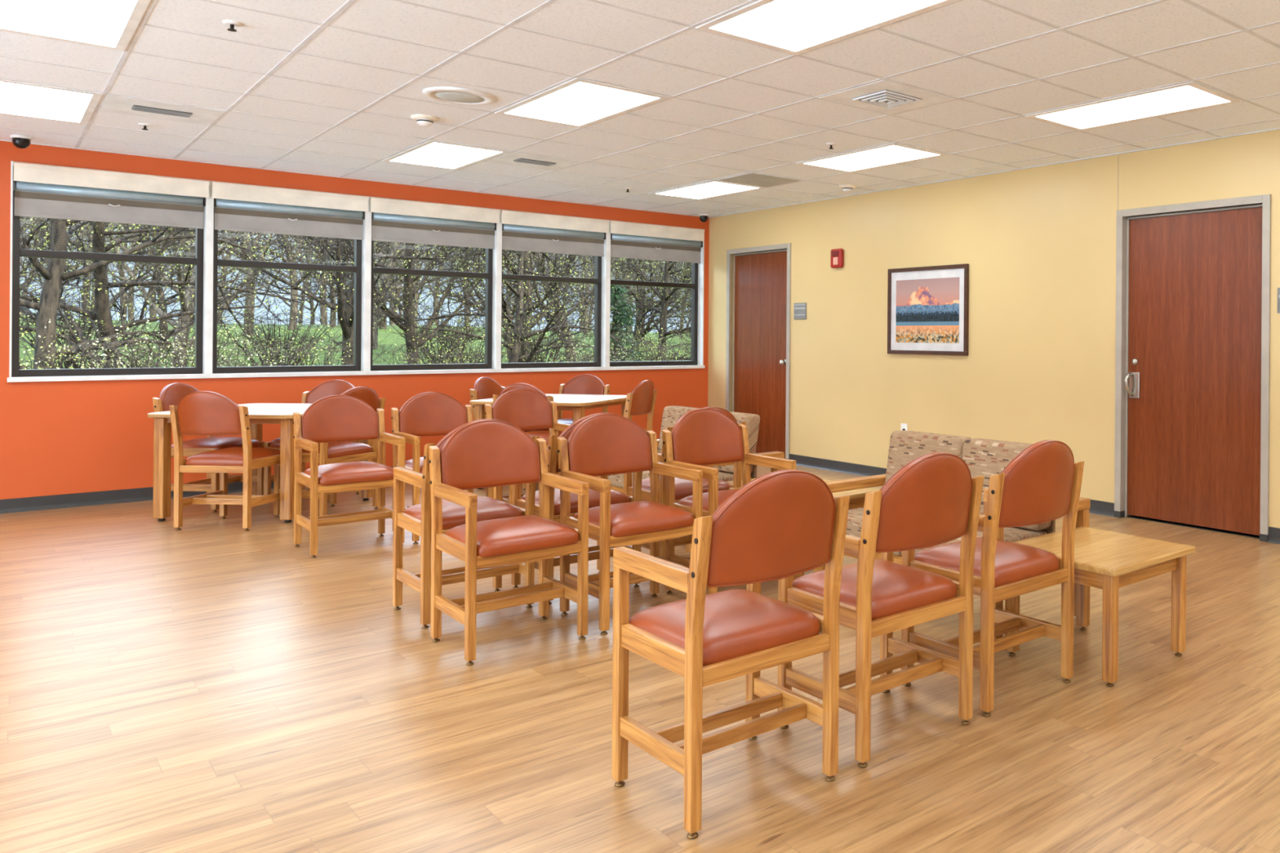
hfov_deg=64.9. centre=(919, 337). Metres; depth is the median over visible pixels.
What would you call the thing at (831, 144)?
sprinkler head
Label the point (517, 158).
ceiling vent
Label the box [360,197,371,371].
trim
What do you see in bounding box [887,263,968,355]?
framed picture
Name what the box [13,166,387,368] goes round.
oak tree
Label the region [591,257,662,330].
oak tree
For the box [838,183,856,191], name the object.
smoke detector
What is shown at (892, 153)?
recessed light
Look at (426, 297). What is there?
oak tree
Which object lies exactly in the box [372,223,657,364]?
oak tree
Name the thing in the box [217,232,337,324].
oak tree
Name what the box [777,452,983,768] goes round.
armchair
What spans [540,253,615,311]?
oak tree
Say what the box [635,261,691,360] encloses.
oak tree
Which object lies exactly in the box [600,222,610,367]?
trim
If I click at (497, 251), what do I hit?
trim
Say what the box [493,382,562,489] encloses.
chair
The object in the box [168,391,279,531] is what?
chair
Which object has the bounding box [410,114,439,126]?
smoke detector
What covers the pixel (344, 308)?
oak tree
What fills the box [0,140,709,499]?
wall
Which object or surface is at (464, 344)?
bare shrub
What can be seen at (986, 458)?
cushion
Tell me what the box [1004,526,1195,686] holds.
table
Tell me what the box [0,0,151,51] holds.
recessed light
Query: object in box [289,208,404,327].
oak tree
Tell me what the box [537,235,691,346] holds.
oak tree
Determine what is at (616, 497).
armchair
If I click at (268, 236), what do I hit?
oak tree
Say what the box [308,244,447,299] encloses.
oak tree
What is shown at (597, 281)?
window
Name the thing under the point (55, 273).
oak tree
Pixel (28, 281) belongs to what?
oak tree
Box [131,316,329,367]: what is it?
shrub
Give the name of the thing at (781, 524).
armchair
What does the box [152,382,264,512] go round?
chair
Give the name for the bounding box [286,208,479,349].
oak tree
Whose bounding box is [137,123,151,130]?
sprinkler head
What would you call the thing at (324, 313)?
oak tree
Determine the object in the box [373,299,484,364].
bare shrub
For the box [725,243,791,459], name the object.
door
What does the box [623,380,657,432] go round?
chair
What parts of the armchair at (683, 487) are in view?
leg, rail, armrest, leg, seat, backrest, leg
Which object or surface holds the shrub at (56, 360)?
on the grass lawn
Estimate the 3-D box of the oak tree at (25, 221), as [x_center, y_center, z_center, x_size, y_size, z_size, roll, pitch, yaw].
[-32.854,-6.354,36.197,8.281,12.317,9.428,0,0,-37]
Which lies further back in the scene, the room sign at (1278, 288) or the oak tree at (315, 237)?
the oak tree at (315, 237)
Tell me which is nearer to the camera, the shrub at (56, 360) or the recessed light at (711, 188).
the recessed light at (711, 188)
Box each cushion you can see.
[607,471,649,488]
[646,471,733,481]
[657,405,699,453]
[710,411,759,473]
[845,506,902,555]
[884,430,970,483]
[901,527,1046,554]
[961,438,1051,530]
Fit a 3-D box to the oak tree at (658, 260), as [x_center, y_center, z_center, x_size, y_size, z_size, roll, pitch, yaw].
[-20.037,-5.668,73.032,8.474,12.605,9.648,0,0,20]
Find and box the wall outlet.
[901,423,906,430]
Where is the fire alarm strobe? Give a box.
[831,248,843,267]
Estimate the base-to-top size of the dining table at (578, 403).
0.795 m
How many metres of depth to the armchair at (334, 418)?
6.17 m
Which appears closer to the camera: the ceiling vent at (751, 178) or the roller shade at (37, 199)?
the roller shade at (37, 199)
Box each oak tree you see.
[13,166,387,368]
[19,181,173,295]
[19,182,84,346]
[19,182,348,369]
[19,185,290,349]
[19,218,109,315]
[20,186,171,322]
[20,217,115,268]
[20,222,140,319]
[22,182,130,317]
[22,217,81,238]
[23,217,194,320]
[38,186,342,367]
[68,193,238,321]
[71,226,238,320]
[84,194,331,335]
[106,204,511,364]
[107,188,319,280]
[126,202,280,323]
[151,203,315,326]
[155,202,536,364]
[173,204,382,329]
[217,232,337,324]
[229,235,404,324]
[238,236,329,324]
[268,239,433,324]
[281,236,377,305]
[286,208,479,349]
[288,237,390,328]
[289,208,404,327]
[293,242,400,324]
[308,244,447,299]
[315,213,457,331]
[328,242,440,314]
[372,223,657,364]
[373,240,447,320]
[373,242,444,324]
[400,219,586,359]
[403,244,507,325]
[413,220,683,362]
[418,244,514,330]
[430,219,682,362]
[481,252,590,315]
[502,230,580,324]
[509,253,619,333]
[536,234,691,355]
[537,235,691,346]
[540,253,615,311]
[547,257,650,331]
[548,253,613,315]
[560,257,664,333]
[561,256,633,331]
[563,255,662,331]
[571,257,664,314]
[589,258,691,317]
[590,231,691,319]
[591,233,691,360]
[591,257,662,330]
[611,263,684,306]
[620,260,681,312]
[623,258,686,298]
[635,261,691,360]
[646,266,689,328]
[653,238,690,319]
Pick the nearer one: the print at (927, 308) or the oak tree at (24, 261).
the print at (927, 308)
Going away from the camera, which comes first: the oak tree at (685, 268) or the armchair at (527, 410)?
the armchair at (527, 410)
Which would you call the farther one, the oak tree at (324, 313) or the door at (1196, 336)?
the oak tree at (324, 313)
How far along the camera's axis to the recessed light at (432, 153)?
7.64 m
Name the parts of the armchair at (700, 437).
leg, rail, armrest, backrest, seat, leg, leg, armrest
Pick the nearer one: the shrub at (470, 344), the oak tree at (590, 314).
the shrub at (470, 344)
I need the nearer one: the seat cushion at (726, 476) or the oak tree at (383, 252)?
the seat cushion at (726, 476)
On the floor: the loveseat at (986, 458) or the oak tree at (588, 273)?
the loveseat at (986, 458)
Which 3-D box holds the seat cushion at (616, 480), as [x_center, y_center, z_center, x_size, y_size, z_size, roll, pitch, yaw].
[-1.888,0.991,6.788,0.480,0.150,0.556,0,0,-45]
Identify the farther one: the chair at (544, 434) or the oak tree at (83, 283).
the oak tree at (83, 283)
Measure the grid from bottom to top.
0.008 m
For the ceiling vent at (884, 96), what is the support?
in the ceiling
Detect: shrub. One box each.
[19,278,183,368]
[19,323,146,369]
[23,308,264,368]
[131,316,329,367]
[217,296,340,366]
[227,318,390,366]
[347,335,484,364]
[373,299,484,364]
[403,315,533,364]
[420,343,481,364]
[471,298,594,363]
[536,333,642,362]
[554,348,639,362]
[612,327,690,361]
[617,324,689,361]
[655,318,690,357]
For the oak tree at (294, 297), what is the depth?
38.58 m
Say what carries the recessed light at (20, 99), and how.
in the ceiling
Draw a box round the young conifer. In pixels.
[577,278,654,361]
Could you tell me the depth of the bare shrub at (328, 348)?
16.23 m
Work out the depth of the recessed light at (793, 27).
4.31 m
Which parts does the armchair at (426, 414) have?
leg, rail, armrest, seat, leg, backrest, leg, leg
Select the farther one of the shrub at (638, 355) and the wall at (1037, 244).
the shrub at (638, 355)
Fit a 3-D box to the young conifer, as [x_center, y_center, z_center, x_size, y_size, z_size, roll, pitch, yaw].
[-7.553,0.110,23.220,2.398,3.150,2.193,0,0,26]
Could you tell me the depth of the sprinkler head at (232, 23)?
4.41 m
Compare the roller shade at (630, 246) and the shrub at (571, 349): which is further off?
the shrub at (571, 349)
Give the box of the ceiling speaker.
[422,86,496,105]
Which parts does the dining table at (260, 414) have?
leg, leg, leg, leg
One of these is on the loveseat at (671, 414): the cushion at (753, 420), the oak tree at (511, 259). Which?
the cushion at (753, 420)
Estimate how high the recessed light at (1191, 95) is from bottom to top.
0.008 m
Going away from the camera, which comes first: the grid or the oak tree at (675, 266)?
the grid
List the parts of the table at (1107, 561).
leg, leg, leg, leg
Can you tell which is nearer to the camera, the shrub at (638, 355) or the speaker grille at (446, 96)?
the speaker grille at (446, 96)
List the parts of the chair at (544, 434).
leg, backrest, seat, leg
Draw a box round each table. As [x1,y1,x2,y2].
[146,403,373,523]
[469,393,631,488]
[726,478,879,578]
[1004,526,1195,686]
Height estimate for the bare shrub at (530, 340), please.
2.514 m
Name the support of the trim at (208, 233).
attached to the wall at (57, 437)
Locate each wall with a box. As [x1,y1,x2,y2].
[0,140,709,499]
[707,128,1279,528]
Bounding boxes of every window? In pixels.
[11,167,204,377]
[212,198,361,373]
[370,222,493,370]
[501,231,601,368]
[609,240,697,366]
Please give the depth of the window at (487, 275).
9.57 m
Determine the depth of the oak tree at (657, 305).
36.08 m
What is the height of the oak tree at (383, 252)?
13.495 m
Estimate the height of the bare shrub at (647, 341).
1.886 m
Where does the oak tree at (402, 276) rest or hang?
on the grass lawn
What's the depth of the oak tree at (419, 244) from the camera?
44.53 m
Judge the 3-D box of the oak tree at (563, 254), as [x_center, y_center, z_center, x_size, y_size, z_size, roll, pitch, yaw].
[-24.967,-4.850,72.263,7.316,10.882,8.330,0,0,11]
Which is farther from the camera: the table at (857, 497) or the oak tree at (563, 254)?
the oak tree at (563, 254)
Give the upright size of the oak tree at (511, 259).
8.511 m
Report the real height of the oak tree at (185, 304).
9.223 m
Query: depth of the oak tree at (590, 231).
37.09 m
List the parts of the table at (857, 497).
leg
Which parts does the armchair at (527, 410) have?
leg, leg, backrest, leg, armrest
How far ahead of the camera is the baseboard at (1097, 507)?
9.60 m
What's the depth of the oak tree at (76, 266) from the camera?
49.06 m
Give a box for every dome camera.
[9,133,32,148]
[698,213,709,222]
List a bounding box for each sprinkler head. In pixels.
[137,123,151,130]
[222,19,241,31]
[826,142,835,149]
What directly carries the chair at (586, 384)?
on the floor
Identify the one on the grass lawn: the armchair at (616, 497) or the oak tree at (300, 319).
the oak tree at (300, 319)
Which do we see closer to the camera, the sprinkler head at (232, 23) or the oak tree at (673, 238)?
the sprinkler head at (232, 23)
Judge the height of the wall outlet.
0.120 m
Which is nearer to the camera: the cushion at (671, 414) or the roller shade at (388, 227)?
the cushion at (671, 414)
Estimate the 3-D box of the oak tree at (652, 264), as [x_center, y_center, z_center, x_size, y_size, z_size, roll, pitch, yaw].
[-20.064,-6.398,68.581,9.314,13.854,10.604,0,0,-25]
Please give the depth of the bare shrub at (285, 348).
21.81 m
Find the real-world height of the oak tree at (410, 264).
8.377 m
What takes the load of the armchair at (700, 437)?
on the floor
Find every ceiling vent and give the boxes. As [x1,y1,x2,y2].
[98,93,225,124]
[485,151,584,170]
[715,172,803,186]
[819,79,955,114]
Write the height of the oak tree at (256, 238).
12.702 m
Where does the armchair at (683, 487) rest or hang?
on the floor
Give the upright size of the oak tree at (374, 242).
14.111 m
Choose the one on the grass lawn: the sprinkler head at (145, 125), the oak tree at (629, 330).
the oak tree at (629, 330)
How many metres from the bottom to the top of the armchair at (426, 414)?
0.970 m
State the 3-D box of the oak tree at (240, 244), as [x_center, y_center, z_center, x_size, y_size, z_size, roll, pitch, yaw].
[-28.233,-7.094,37.062,9.548,14.201,10.870,0,0,6]
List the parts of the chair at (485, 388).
leg, backrest, seat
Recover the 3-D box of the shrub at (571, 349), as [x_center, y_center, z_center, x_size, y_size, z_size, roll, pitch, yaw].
[-7.398,0.662,21.618,2.287,1.728,2.154,0,0,-12]
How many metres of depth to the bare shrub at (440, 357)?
17.60 m
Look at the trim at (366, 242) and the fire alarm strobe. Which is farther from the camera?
the fire alarm strobe
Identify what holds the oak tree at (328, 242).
on the grass lawn
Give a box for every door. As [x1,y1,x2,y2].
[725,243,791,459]
[1114,194,1271,542]
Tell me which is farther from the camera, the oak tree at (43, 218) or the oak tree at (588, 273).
the oak tree at (588, 273)
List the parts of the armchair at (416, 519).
leg, armrest, rail, leg, seat, backrest, leg, rail, leg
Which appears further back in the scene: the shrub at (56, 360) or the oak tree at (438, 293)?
the oak tree at (438, 293)
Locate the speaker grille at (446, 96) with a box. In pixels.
[434,91,484,102]
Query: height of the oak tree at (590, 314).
13.698 m
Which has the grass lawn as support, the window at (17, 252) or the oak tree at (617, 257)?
the oak tree at (617, 257)
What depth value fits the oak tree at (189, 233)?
37.13 m
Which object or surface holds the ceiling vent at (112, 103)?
in the ceiling
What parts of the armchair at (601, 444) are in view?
leg, rail, armrest, leg, backrest, seat, seat rail, leg, armrest, leg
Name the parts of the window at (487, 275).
transom rail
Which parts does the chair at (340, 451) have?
leg, rail, leg, leg, seat, seat rail, backrest, leg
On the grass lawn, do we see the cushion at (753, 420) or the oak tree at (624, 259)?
the oak tree at (624, 259)
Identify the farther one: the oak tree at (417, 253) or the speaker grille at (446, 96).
the oak tree at (417, 253)
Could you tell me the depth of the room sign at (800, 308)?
10.23 m
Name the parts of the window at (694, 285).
transom rail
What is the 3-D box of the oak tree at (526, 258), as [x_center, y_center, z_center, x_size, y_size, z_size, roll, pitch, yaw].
[-10.945,-2.752,27.158,7.188,8.497,8.716,0,0,2]
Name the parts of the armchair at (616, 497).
leg, rail, leg, seat rail, seat, backrest, leg, leg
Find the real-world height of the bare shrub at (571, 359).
1.467 m
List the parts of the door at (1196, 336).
handle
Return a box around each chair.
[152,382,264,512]
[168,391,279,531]
[263,379,359,502]
[273,386,385,517]
[469,377,549,431]
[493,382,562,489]
[557,373,609,431]
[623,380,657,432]
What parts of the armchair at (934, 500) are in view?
leg, rail, armrest, leg, seat, leg, seat rail, backrest, rail, leg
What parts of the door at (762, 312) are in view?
handle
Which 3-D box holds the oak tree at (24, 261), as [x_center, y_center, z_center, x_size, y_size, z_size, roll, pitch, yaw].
[-50.104,-4.904,54.658,7.923,10.351,6.959,0,0,22]
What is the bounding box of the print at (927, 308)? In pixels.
[895,276,959,342]
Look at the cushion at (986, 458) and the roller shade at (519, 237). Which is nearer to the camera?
the cushion at (986, 458)
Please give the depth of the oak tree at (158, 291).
27.59 m
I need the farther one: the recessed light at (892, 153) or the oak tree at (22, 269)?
the oak tree at (22, 269)
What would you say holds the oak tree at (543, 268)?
on the grass lawn
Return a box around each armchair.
[293,395,404,558]
[391,391,493,544]
[392,418,538,628]
[428,420,589,665]
[484,389,570,504]
[511,412,645,604]
[556,413,702,635]
[611,469,849,839]
[623,406,746,559]
[662,408,795,594]
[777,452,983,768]
[901,440,1084,716]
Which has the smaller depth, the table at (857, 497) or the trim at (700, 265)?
the table at (857, 497)
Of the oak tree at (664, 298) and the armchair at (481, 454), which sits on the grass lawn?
the oak tree at (664, 298)
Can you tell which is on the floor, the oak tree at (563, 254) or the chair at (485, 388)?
the chair at (485, 388)
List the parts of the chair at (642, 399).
leg, backrest, leg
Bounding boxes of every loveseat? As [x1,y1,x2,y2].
[605,405,784,555]
[813,430,1090,639]
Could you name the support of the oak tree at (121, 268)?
on the grass lawn
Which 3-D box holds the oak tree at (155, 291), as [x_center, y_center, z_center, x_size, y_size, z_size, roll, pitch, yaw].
[-35.804,-6.109,46.498,8.865,11.582,7.787,0,0,7]
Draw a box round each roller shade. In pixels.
[13,161,208,228]
[211,181,368,239]
[369,196,500,248]
[501,209,609,256]
[609,220,704,262]
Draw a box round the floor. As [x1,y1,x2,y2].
[0,464,1279,852]
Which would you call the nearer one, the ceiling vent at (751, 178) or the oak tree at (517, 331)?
the ceiling vent at (751, 178)
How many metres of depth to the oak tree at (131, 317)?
50.00 m
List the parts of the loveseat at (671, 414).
seat frame, leg, armrest, panel, leg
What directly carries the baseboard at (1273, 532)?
attached to the wall at (1037, 244)
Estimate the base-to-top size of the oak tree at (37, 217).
14.342 m
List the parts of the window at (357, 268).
transom rail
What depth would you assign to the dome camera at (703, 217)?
11.23 m
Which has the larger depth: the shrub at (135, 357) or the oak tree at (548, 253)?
the oak tree at (548, 253)
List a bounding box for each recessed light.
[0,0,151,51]
[0,79,102,124]
[382,139,510,169]
[494,77,670,128]
[649,179,765,199]
[695,0,959,55]
[795,142,948,173]
[1025,81,1241,130]
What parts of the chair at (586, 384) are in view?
leg, seat, backrest, leg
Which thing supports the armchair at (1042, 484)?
on the floor
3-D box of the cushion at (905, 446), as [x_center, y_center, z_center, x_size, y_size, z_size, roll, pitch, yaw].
[0.040,0.727,5.177,0.171,0.398,0.555,0,0,-45]
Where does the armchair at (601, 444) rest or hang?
on the floor
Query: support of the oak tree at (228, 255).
on the grass lawn
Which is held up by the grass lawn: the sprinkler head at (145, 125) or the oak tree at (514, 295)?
the oak tree at (514, 295)
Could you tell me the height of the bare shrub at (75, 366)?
2.514 m
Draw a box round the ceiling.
[0,0,1279,217]
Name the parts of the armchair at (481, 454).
leg, rail, armrest, leg, backrest, seat, seat rail, leg, armrest, leg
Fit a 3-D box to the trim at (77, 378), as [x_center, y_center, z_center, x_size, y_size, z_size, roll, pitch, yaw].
[-4.846,0.337,9.422,6.089,0.035,0.230,0,0,-45]
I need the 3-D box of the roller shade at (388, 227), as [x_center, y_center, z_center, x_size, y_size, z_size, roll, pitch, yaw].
[-4.776,-1.122,9.371,1.186,0.407,0.115,0,0,-45]
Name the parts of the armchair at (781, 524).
leg, armrest, rail, leg, seat, leg, seat rail, backrest, rail, leg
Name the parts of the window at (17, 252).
transom rail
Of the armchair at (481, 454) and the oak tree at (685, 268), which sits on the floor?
the armchair at (481, 454)
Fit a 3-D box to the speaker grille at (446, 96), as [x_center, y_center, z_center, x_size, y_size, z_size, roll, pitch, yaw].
[-2.784,-1.455,5.738,0.278,0.024,0.278,0,0,-45]
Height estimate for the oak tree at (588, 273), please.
11.432 m
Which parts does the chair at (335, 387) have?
leg, seat, leg, backrest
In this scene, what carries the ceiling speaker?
attached to the ceiling
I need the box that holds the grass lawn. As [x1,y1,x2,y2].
[19,315,691,368]
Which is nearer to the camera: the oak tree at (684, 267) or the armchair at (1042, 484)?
the armchair at (1042, 484)
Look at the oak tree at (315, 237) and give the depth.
63.42 m
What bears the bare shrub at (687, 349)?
on the grass lawn
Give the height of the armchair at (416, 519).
0.977 m
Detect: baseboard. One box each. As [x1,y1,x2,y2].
[0,447,657,513]
[789,453,1114,516]
[1267,526,1279,544]
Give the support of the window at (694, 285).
in the wall at (57, 437)
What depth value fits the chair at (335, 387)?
8.21 m
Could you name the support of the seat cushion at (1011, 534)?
on the loveseat at (986, 458)
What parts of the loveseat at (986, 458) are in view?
leg, armrest, seat frame, leg, panel, leg, armrest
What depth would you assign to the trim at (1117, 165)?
7.39 m
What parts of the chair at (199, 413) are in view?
leg, backrest, seat rail, leg, seat, leg, rail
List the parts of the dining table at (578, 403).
leg, leg, leg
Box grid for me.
[0,0,1279,217]
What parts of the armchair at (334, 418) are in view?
leg, rail, armrest, leg, backrest, seat, seat rail, leg, armrest, leg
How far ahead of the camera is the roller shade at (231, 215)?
8.49 m
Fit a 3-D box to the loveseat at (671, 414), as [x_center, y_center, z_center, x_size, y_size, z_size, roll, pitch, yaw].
[-1.629,0.944,6.652,0.715,0.858,1.296,0,0,-45]
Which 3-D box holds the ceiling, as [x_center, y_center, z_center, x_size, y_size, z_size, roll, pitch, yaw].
[-1.331,-1.551,3.481,9.600,0.188,13.200,0,0,-45]
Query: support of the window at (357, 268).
in the wall at (57, 437)
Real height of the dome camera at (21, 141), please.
0.094 m
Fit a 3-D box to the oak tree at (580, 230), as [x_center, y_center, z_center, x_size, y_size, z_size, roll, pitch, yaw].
[-24.184,-6.114,60.950,8.259,12.284,9.403,0,0,4]
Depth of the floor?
3.40 m
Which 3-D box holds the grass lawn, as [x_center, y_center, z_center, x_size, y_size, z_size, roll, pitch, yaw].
[-32.655,1.014,59.680,115.000,4.690,110.000,0,0,-45]
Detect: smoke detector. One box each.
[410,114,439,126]
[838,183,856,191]
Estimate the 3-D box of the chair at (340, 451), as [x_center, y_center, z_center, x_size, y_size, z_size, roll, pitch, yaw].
[-4.522,0.862,7.302,0.563,0.980,0.534,0,0,14]
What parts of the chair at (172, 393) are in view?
leg, backrest, rail, leg, leg, seat, leg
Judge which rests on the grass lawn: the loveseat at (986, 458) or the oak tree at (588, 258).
the oak tree at (588, 258)
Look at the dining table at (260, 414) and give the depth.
6.92 m
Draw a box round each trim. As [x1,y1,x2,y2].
[7,364,704,382]
[8,160,704,377]
[202,182,213,373]
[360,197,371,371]
[491,210,502,368]
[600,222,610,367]
[1117,164,1118,209]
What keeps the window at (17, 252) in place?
in the wall at (57, 437)
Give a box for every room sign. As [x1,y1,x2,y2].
[793,302,806,319]
[1276,287,1279,313]
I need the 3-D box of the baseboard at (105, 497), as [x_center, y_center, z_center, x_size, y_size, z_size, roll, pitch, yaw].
[-5.989,1.288,8.163,9.600,0.105,0.022,0,0,-45]
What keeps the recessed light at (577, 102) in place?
in the ceiling
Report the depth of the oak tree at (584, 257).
57.40 m
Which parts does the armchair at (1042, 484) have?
leg, rail, armrest, leg, armrest, seat, leg, seat rail, backrest, rail, leg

